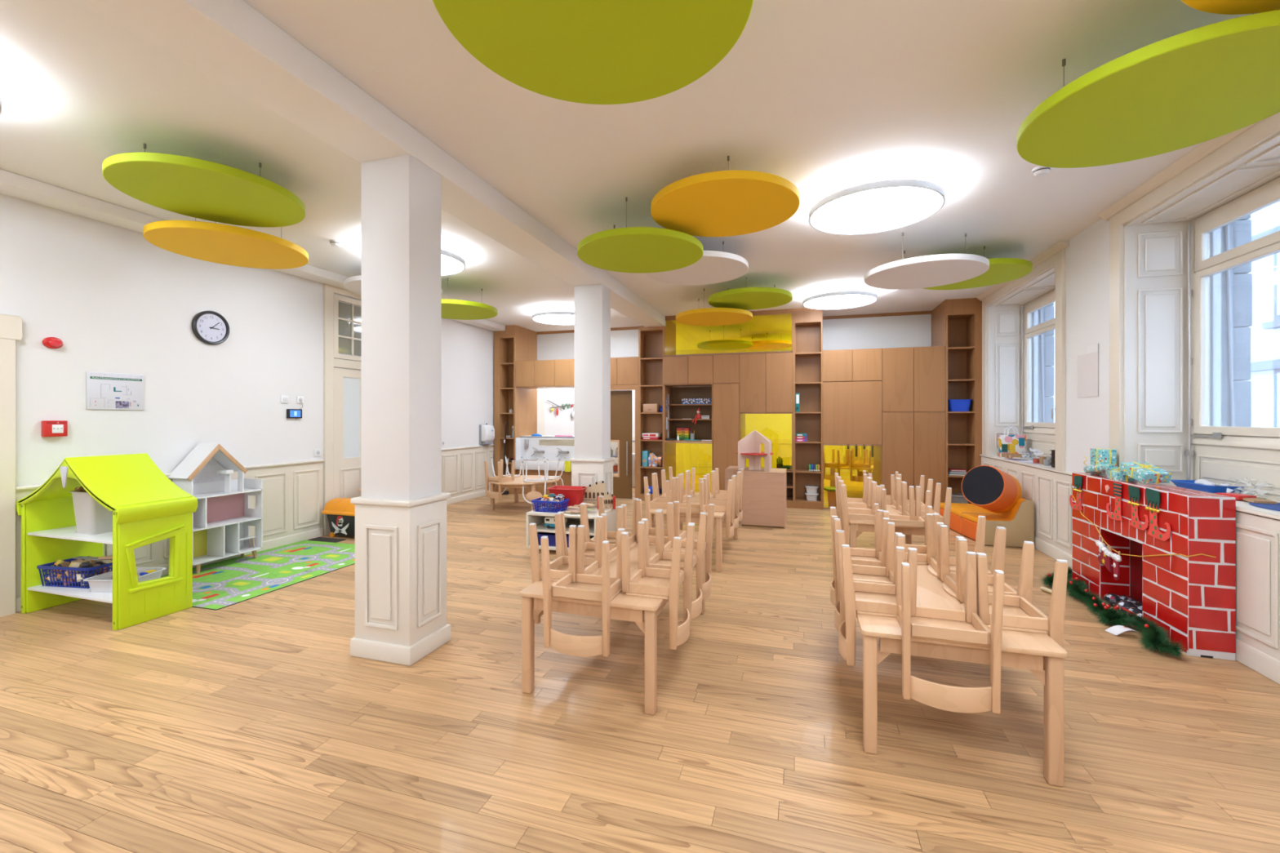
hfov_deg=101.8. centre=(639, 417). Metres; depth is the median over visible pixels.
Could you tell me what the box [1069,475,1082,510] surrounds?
boot
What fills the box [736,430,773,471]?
house
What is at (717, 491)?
child chair
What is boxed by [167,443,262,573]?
dollhouse
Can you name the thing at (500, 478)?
child chair
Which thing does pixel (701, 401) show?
game
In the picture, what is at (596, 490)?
wall
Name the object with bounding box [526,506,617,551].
shelf
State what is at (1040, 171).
smoke detector
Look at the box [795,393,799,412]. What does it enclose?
ring binder
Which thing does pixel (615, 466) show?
toy
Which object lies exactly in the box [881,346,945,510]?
tall cabinet
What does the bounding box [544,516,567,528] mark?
toy camper
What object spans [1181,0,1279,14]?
disc
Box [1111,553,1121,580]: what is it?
stocking
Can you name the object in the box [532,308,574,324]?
ceiling lamp
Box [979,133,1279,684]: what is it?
wall
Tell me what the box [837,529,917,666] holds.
child chair
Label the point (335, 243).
smoke detector
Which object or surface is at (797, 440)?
game box
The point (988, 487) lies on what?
round cushion
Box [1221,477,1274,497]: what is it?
heap
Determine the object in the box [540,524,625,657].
child chair
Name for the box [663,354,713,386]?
upper cabinet
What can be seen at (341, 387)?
door
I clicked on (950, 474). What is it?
book
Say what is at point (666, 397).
paper note
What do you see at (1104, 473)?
gift box
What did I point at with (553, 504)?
basket
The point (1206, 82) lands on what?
disc
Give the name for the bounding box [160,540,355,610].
rug
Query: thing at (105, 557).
saw
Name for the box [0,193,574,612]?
wall
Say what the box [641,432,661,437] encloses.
game box
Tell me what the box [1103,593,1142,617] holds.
bundle
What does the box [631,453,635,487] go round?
sack
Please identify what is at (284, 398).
light switch
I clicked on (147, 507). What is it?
shelf
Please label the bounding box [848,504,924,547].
table
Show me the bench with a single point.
(247, 537)
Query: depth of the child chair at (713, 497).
5.87 m
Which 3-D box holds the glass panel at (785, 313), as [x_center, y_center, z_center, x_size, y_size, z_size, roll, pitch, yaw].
[1.474,-1.405,8.901,2.194,0.635,0.022,0,0,17]
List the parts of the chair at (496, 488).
leg frame, leg frame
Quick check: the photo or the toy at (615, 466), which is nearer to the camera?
the photo
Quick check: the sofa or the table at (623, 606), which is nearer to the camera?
the table at (623, 606)
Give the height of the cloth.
0.033 m
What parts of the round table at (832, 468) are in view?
leg, leg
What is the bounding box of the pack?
[648,485,652,493]
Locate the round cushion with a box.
[961,465,1022,512]
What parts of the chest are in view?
lid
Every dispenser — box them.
[479,423,494,444]
[524,439,528,449]
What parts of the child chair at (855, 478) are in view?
leg, post, rail, leg, post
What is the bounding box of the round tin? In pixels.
[657,455,662,466]
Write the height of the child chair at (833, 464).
0.587 m
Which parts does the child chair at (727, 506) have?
leg, leg, rail, rail, post, post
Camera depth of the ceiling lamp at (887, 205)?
4.09 m
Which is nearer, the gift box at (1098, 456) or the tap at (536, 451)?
the gift box at (1098, 456)
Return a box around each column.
[350,154,450,666]
[569,284,614,495]
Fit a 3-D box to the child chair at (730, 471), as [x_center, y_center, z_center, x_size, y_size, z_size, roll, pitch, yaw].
[1.414,1.125,7.699,0.235,0.750,0.550,0,0,17]
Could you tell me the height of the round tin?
0.200 m
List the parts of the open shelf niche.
panel, panel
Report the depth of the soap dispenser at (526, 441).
10.15 m
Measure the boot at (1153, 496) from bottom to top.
0.332 m
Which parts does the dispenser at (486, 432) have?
plate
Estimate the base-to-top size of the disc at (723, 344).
0.370 m
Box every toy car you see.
[542,494,550,498]
[547,493,555,497]
[555,493,564,498]
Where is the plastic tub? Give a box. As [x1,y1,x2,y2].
[804,484,818,501]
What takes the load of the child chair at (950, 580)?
on the table at (1038, 653)
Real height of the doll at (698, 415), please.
0.288 m
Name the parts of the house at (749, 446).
red floor plate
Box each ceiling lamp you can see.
[0,95,1,114]
[441,248,465,275]
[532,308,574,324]
[802,288,877,309]
[808,178,945,235]
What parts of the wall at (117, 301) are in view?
panel moulding, panel moulding, baseboard, panel moulding, panel moulding, panel moulding, panel moulding, baseboard, panel moulding, panel moulding, door post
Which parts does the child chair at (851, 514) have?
post, post, rail, rail, seat, leg, leg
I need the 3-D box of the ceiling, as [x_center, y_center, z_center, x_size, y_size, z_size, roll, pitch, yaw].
[0.289,-1.865,5.666,8.980,0.150,16.400,0,0,17]
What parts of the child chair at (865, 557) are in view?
post, post, rail, seat, rail, leg, rail, leg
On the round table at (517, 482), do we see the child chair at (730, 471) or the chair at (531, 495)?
the chair at (531, 495)
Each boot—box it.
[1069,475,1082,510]
[1106,482,1122,520]
[1127,484,1149,530]
[1145,488,1171,541]
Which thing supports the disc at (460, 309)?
hanging from the ceiling
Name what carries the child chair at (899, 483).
on the table at (863, 526)
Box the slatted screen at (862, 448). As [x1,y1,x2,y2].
[843,445,873,458]
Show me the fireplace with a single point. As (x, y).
(1193, 597)
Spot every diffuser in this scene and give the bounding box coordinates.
[533,314,574,324]
[804,294,876,309]
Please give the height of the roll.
0.113 m
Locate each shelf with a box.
[16,453,197,630]
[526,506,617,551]
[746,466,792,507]
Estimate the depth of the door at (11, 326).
3.94 m
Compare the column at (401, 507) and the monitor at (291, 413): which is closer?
the column at (401, 507)
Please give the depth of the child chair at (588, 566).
3.05 m
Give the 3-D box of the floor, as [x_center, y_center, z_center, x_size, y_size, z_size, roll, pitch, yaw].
[0.265,1.560,5.673,8.930,0.120,16.400,0,0,17]
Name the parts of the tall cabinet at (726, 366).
door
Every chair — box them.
[484,459,514,498]
[490,456,522,493]
[521,459,548,503]
[528,512,603,623]
[536,457,565,485]
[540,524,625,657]
[557,503,623,563]
[581,496,638,548]
[620,521,694,649]
[635,493,691,545]
[641,510,706,619]
[643,473,681,527]
[653,470,688,503]
[657,502,714,599]
[662,466,695,497]
[666,476,706,539]
[698,475,735,537]
[706,471,740,528]
[711,467,743,521]
[823,448,848,480]
[830,506,889,605]
[833,518,902,631]
[835,472,870,518]
[836,476,875,526]
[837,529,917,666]
[839,480,880,544]
[847,448,871,481]
[851,447,873,477]
[862,470,902,504]
[874,503,939,564]
[880,484,930,553]
[890,474,928,510]
[895,546,1004,713]
[896,478,941,515]
[902,482,951,542]
[925,513,1003,578]
[939,524,1032,599]
[957,537,1068,648]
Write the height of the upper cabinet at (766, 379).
1.013 m
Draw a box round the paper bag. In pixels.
[997,426,1026,457]
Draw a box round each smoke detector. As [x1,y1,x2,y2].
[328,240,342,247]
[1031,165,1051,177]
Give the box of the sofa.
[939,497,1034,547]
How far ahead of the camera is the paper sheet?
6.80 m
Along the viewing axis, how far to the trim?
4.29 m
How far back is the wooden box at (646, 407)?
9.33 m
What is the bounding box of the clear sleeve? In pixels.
[1077,343,1099,397]
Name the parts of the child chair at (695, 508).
post, leg, rail, rail, seat, post, leg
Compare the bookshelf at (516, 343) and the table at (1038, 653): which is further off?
the bookshelf at (516, 343)
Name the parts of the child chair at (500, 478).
post, rail, post, leg, rail, leg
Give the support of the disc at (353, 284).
hanging from the ceiling
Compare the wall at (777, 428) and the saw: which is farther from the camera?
the wall at (777, 428)
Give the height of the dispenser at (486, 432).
0.409 m
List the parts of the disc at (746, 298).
panel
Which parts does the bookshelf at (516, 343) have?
panel, panel, panel, panel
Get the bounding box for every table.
[488,475,559,511]
[520,539,705,715]
[650,492,737,572]
[825,465,873,486]
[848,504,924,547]
[855,564,1067,786]
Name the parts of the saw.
blade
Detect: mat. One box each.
[307,537,346,542]
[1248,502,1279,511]
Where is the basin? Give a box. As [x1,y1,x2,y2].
[515,388,574,495]
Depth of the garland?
3.69 m
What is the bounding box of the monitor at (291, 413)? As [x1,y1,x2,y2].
[286,400,302,419]
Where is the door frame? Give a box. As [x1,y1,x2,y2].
[610,384,638,497]
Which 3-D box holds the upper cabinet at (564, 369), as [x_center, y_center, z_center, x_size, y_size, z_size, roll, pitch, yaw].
[-1.135,-0.838,10.006,0.832,0.505,0.600,0,0,17]
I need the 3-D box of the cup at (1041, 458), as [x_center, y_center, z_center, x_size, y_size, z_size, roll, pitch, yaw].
[4.717,0.508,6.082,0.080,0.090,0.080,0,0,17]
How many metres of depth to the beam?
2.72 m
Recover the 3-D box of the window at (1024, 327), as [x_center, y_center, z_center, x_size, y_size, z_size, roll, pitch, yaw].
[4.909,-0.610,6.420,0.593,2.359,2.588,0,0,17]
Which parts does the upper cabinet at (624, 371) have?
door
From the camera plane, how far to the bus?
9.20 m
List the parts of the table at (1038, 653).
leg, leg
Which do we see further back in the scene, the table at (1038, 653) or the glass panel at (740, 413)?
the glass panel at (740, 413)
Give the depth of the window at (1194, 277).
4.02 m
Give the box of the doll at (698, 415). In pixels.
[692,408,701,423]
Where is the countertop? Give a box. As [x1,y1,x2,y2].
[663,439,713,442]
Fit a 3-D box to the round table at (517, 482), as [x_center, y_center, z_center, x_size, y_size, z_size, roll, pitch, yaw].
[-1.922,1.265,8.648,1.160,0.470,1.160,0,0,17]
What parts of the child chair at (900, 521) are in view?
leg, post, rail, rail, seat, leg, rail, post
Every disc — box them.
[102,142,305,226]
[142,220,308,269]
[343,275,442,296]
[432,0,753,104]
[441,277,497,319]
[577,196,702,273]
[644,240,748,284]
[650,155,799,236]
[675,288,752,325]
[697,325,752,350]
[708,276,792,310]
[746,333,791,349]
[864,232,989,289]
[923,245,1032,289]
[1016,9,1279,168]
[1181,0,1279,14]
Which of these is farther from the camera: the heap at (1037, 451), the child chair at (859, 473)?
the child chair at (859, 473)
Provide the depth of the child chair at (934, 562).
3.25 m
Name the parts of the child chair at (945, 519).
leg, rail, leg, rail, rail, post, post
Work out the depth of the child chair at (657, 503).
5.40 m
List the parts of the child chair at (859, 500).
post, post, rail, leg, leg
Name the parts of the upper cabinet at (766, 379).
door, door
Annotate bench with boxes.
[239,536,255,547]
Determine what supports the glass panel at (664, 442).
attached to the wall at (670, 328)
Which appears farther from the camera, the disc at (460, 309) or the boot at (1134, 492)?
the disc at (460, 309)
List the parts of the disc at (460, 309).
panel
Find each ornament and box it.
[1040,586,1052,593]
[1105,484,1110,492]
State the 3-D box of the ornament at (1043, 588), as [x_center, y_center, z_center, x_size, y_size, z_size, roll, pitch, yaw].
[3.482,1.482,4.373,0.115,0.037,0.247,0,0,17]
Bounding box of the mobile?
[546,400,574,418]
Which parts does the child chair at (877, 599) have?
post, post, rail, rail, seat, leg, leg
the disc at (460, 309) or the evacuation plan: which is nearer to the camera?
the evacuation plan
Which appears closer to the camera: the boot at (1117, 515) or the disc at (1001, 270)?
the boot at (1117, 515)
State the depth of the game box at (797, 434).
8.56 m
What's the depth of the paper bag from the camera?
7.17 m
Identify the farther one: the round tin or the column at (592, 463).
the round tin
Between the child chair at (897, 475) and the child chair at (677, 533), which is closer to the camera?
the child chair at (677, 533)
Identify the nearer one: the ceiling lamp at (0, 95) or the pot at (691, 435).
the ceiling lamp at (0, 95)
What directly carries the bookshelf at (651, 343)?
on the floor
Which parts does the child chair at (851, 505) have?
post, post, rail, leg, leg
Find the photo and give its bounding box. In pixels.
[115,400,128,408]
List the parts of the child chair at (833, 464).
post, rail, leg, post, leg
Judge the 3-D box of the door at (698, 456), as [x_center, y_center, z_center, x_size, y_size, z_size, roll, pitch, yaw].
[1.647,0.400,13.682,1.100,2.200,0.037,0,0,17]
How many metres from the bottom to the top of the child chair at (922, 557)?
0.587 m
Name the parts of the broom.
handle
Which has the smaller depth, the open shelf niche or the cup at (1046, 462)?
the cup at (1046, 462)
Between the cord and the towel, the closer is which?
the cord
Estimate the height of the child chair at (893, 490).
0.587 m
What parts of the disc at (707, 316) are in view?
panel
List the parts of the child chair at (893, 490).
leg, leg, post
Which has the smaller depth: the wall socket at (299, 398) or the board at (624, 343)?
the wall socket at (299, 398)
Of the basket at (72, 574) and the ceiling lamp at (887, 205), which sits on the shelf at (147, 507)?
the basket at (72, 574)
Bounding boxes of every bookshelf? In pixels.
[493,324,537,494]
[638,326,669,501]
[676,427,691,439]
[792,307,822,509]
[931,297,982,503]
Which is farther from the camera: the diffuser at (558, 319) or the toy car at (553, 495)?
the diffuser at (558, 319)
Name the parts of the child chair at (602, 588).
post, rail, leg, rail, seat, rail, post, rail, leg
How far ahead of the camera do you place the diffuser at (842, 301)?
7.45 m
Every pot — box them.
[689,431,694,439]
[776,456,782,468]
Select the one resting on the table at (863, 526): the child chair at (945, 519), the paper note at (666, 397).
the child chair at (945, 519)
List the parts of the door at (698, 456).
panel moulding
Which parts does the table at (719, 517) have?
leg, leg, leg, leg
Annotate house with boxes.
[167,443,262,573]
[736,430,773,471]
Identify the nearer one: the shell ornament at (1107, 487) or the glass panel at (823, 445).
the shell ornament at (1107, 487)
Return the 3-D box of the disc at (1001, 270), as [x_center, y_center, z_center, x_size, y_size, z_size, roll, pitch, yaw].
[3.680,-1.670,5.788,1.100,0.240,1.100,0,0,17]
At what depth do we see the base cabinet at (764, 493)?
7.09 m
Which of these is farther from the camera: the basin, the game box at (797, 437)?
the basin
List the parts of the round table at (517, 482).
leg, leg, leg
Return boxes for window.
[976,240,1069,471]
[1097,111,1279,515]
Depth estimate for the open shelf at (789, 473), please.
9.02 m
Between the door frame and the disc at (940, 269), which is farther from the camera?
the door frame
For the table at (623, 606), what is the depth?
2.74 m
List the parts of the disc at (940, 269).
panel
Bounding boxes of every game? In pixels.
[681,398,698,404]
[698,398,711,404]
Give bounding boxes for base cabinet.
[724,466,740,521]
[740,467,786,528]
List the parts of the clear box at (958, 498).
lid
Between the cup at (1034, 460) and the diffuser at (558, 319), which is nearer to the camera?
the cup at (1034, 460)
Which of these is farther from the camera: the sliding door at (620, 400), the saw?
the sliding door at (620, 400)
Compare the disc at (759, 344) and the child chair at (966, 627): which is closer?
the child chair at (966, 627)
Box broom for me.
[501,422,508,494]
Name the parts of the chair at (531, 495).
leg frame, seat, frame, leg frame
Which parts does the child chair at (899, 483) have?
leg, leg, rail, post, post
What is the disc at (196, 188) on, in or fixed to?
hanging from the ceiling
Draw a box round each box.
[537,532,568,547]
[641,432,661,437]
[641,436,661,439]
[642,404,659,412]
[642,450,650,466]
[795,433,807,436]
[795,435,807,439]
[795,439,807,441]
[951,493,968,503]
[1090,448,1116,475]
[1099,466,1119,476]
[1105,468,1136,481]
[1119,462,1172,484]
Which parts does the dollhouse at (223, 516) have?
panel, leg, gable trim, panel, post, gable trim, post, panel, leg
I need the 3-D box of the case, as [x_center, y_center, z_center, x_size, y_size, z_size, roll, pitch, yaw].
[0.241,0.765,9.353,0.180,0.247,0.080,0,0,17]
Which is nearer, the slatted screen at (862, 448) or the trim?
the trim
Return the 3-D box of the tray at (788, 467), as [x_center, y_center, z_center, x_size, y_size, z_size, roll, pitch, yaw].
[2.451,0.852,8.714,0.216,0.069,0.236,0,0,17]
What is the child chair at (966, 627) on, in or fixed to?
on the table at (1038, 653)
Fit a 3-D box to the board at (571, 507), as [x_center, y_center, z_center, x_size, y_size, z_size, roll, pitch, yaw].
[-0.729,0.999,5.759,0.150,0.011,0.060,0,0,26]
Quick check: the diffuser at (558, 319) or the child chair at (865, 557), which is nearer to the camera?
the child chair at (865, 557)
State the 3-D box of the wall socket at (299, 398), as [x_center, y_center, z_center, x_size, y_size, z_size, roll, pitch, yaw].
[-4.105,-0.209,6.285,0.014,0.084,0.084,0,0,17]
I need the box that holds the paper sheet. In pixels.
[1005,458,1025,460]
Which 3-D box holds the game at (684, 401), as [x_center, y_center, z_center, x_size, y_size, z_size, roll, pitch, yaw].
[0.920,-0.283,9.399,0.290,0.100,0.192,0,0,17]
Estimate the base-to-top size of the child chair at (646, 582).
0.587 m
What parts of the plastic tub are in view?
plastic tub, lid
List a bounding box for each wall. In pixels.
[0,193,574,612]
[537,308,932,509]
[582,480,605,506]
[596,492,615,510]
[610,346,873,479]
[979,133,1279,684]
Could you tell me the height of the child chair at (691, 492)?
0.587 m
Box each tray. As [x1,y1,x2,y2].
[83,567,166,592]
[779,465,791,471]
[1170,479,1244,493]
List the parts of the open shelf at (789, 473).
panel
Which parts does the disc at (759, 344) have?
panel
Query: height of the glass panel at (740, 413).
0.943 m
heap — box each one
[1019,448,1044,460]
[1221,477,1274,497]
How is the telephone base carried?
on the open shelf niche
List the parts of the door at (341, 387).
pane, pane, pane, transom frame, panel moulding, pane, pane, pane, pane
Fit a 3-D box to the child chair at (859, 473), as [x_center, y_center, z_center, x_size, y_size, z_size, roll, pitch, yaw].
[4.445,0.913,10.355,0.351,0.587,0.369,0,0,-40]
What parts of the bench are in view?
seat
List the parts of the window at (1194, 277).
panel moulding, panel moulding, panel moulding, crown moulding, gear rod, panel moulding, sill rail, apron panel, panel moulding, pane, pane, panel moulding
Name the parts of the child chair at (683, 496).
post, post, leg, leg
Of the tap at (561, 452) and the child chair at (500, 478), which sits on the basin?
the tap at (561, 452)
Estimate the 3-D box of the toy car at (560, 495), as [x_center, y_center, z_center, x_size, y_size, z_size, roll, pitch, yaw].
[-0.909,0.896,5.888,0.052,0.044,0.100,0,0,44]
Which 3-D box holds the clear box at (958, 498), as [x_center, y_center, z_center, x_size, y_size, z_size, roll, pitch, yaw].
[4.896,1.287,8.056,0.320,0.184,0.300,0,0,17]
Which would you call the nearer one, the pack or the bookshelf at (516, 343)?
the pack
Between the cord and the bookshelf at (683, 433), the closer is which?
the cord
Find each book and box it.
[947,468,966,471]
[947,470,967,473]
[947,472,965,475]
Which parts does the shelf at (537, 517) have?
panel, panel, panel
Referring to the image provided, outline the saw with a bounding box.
[71,555,112,560]
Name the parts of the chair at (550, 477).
leg frame, leg frame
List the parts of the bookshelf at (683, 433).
drawer, drawer, drawer, drawer, drawer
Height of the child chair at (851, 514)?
0.587 m
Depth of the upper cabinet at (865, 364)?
8.30 m
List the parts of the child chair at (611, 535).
post, post, rail, rail, seat, leg, rail, leg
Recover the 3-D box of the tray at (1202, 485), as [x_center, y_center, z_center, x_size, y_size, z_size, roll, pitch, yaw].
[4.296,0.514,3.930,0.284,0.078,0.404,0,0,11]
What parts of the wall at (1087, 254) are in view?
panel moulding, panel moulding, panel moulding, panel moulding, panel moulding, baseboard, panel moulding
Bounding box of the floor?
[0,473,1279,852]
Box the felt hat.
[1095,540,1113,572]
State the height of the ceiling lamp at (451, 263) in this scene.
0.140 m
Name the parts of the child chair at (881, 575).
post, post, rail, seat, rail, leg, rail, leg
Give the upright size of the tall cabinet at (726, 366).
2.585 m
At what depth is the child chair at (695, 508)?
5.08 m
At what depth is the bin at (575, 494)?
6.00 m
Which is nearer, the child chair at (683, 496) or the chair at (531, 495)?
the child chair at (683, 496)
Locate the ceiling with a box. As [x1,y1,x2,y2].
[0,0,1255,350]
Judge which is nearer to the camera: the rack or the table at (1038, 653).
the table at (1038, 653)
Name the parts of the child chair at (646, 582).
leg, rail, leg, seat, rail, rail, post, rail, post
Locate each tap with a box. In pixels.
[530,447,544,456]
[555,448,568,457]
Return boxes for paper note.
[666,396,667,410]
[667,394,669,418]
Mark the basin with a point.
(531, 448)
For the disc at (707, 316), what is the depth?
7.38 m
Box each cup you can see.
[1032,458,1039,463]
[1039,456,1046,464]
[1043,459,1050,466]
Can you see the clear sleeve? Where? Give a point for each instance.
(1088, 364)
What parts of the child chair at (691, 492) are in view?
post, leg, leg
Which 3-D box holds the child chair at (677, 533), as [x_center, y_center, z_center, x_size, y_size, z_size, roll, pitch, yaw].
[0.176,0.913,4.006,0.369,0.587,0.351,0,0,19]
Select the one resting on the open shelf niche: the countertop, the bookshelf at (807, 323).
the countertop
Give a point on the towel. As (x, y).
(567, 464)
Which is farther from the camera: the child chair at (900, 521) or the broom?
the broom
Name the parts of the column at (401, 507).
panel moulding, panel moulding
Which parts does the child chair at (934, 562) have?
leg, rail, leg, seat, rail, rail, post, post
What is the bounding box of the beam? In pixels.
[81,0,666,327]
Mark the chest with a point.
(340, 513)
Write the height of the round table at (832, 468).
0.550 m
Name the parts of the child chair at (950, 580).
leg, rail, leg, seat, rail, post, rail, rail, post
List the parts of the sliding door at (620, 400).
opening frame, handle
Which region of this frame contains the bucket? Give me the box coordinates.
[69,486,112,534]
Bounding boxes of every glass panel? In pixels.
[663,312,792,355]
[663,442,712,470]
[739,413,792,470]
[822,444,882,509]
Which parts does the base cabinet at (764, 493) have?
panel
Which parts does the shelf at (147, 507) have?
corner post, gable frame, corner post, window sill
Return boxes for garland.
[1040,565,1191,661]
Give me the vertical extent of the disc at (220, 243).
0.370 m
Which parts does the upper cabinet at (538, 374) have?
door, door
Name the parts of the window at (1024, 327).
panel moulding, panel moulding, panel moulding, gear rod, crown moulding, panel moulding, sill rail, apron panel, panel moulding, panel moulding, pane, pane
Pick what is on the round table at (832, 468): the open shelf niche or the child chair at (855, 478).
the child chair at (855, 478)
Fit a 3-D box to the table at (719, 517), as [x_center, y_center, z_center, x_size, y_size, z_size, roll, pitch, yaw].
[0.640,1.225,5.830,0.775,0.550,1.480,0,0,17]
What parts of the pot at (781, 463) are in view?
pot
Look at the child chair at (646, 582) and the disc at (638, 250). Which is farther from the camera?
the disc at (638, 250)
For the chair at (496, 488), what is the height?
0.666 m
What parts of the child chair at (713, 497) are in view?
leg, leg, rail, rail, post, post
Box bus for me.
[701,415,710,418]
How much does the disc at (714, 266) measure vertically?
0.240 m
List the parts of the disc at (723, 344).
panel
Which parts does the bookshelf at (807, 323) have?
panel, panel, panel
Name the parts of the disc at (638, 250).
panel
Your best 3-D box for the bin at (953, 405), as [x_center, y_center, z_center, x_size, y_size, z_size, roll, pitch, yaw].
[4.909,-0.178,8.031,0.338,0.184,0.308,0,0,17]
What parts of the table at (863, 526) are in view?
leg, leg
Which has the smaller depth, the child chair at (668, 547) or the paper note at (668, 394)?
the child chair at (668, 547)
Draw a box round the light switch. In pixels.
[280,395,288,403]
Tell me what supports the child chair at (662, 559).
on the table at (623, 606)
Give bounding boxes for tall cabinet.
[713,353,739,490]
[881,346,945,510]
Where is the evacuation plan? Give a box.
[86,371,144,409]
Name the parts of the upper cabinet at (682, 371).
door, door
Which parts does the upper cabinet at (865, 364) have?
door, door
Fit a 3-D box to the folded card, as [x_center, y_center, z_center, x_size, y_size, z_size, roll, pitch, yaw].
[3.317,1.469,3.572,0.173,0.054,0.074,0,0,26]
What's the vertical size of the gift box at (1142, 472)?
0.143 m
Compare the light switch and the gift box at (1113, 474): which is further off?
the light switch
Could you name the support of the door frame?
attached to the wall at (670, 328)
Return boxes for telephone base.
[665,438,675,440]
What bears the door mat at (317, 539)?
on the floor
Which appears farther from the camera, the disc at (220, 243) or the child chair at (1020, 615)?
the disc at (220, 243)
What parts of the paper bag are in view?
handle, handle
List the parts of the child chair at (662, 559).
leg, rail, leg, rail, seat, rail, post, rail, post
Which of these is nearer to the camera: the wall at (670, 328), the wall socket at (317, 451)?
the wall socket at (317, 451)
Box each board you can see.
[537,328,638,359]
[567,506,579,508]
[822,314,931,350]
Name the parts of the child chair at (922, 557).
post, leg, rail, rail, seat, post, leg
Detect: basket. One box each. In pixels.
[36,555,112,588]
[531,496,568,512]
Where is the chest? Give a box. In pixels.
[321,497,355,537]
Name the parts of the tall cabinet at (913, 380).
door, door, door, door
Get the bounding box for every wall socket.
[297,395,303,403]
[314,448,320,456]
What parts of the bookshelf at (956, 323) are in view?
panel, panel, panel, panel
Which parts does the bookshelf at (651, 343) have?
panel, panel, panel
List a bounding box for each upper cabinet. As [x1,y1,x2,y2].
[515,360,562,388]
[554,359,574,387]
[610,356,638,385]
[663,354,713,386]
[739,351,792,413]
[822,348,882,382]
[822,381,882,444]
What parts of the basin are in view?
panel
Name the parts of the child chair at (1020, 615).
leg, leg, seat, rail, rail, post, rail, post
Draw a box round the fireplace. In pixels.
[1071,472,1235,660]
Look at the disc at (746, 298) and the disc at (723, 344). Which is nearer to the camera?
the disc at (746, 298)
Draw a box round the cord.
[1072,495,1216,557]
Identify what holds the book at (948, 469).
on the book at (948, 472)
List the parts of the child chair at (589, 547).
post, rail, rail, post, seat, rail, leg, rail, leg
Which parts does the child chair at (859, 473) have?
leg, post, leg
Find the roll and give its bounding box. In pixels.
[1083,463,1117,473]
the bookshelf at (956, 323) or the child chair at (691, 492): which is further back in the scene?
the bookshelf at (956, 323)
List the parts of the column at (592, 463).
panel moulding, panel moulding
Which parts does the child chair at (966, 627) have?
leg, rail, post, rail, seat, rail, leg, rail, post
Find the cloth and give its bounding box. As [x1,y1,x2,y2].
[555,435,573,436]
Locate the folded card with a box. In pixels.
[1104,625,1140,635]
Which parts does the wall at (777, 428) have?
panel moulding, panel moulding, panel moulding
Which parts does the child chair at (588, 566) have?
post, rail, rail, post, seat, rail, leg, rail, leg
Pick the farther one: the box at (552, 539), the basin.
the basin
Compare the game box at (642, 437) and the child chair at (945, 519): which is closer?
the child chair at (945, 519)
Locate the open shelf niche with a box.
[663,384,713,442]
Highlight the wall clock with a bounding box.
[191,311,230,344]
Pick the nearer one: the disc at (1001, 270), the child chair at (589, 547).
the child chair at (589, 547)
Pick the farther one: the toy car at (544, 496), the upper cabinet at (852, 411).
the upper cabinet at (852, 411)
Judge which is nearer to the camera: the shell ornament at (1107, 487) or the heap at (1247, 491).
the heap at (1247, 491)
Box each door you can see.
[0,313,22,617]
[323,284,360,535]
[610,390,631,498]
[681,442,711,474]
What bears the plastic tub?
on the bookshelf at (807, 323)
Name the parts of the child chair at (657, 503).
post, post, rail, seat, rail, leg, leg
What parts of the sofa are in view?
panel, backrest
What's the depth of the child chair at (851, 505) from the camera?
5.29 m
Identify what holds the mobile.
attached to the wall at (117, 301)
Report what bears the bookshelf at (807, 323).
on the floor
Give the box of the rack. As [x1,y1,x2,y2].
[610,440,635,473]
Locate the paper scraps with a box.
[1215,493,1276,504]
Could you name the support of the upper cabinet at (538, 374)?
attached to the bookshelf at (516, 343)
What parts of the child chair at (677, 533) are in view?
leg, post, rail, rail, seat, leg, rail, post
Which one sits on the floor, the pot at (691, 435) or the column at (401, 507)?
the column at (401, 507)
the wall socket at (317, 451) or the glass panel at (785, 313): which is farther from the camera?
the glass panel at (785, 313)
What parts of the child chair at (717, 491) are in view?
leg, leg, rail, post, post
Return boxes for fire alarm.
[42,337,63,348]
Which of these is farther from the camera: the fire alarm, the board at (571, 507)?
the board at (571, 507)
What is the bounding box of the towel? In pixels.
[564,460,571,471]
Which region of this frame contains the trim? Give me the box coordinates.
[0,168,505,331]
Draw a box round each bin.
[546,485,587,508]
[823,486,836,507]
[947,399,973,411]
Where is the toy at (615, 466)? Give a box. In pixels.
[613,462,617,471]
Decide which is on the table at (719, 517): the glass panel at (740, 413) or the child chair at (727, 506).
the child chair at (727, 506)
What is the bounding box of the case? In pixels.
[648,453,657,466]
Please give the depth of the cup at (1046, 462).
5.92 m
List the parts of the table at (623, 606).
leg, leg, leg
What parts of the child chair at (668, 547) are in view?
leg, rail, leg, rail, seat, rail, post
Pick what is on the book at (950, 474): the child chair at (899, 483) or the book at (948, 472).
the book at (948, 472)

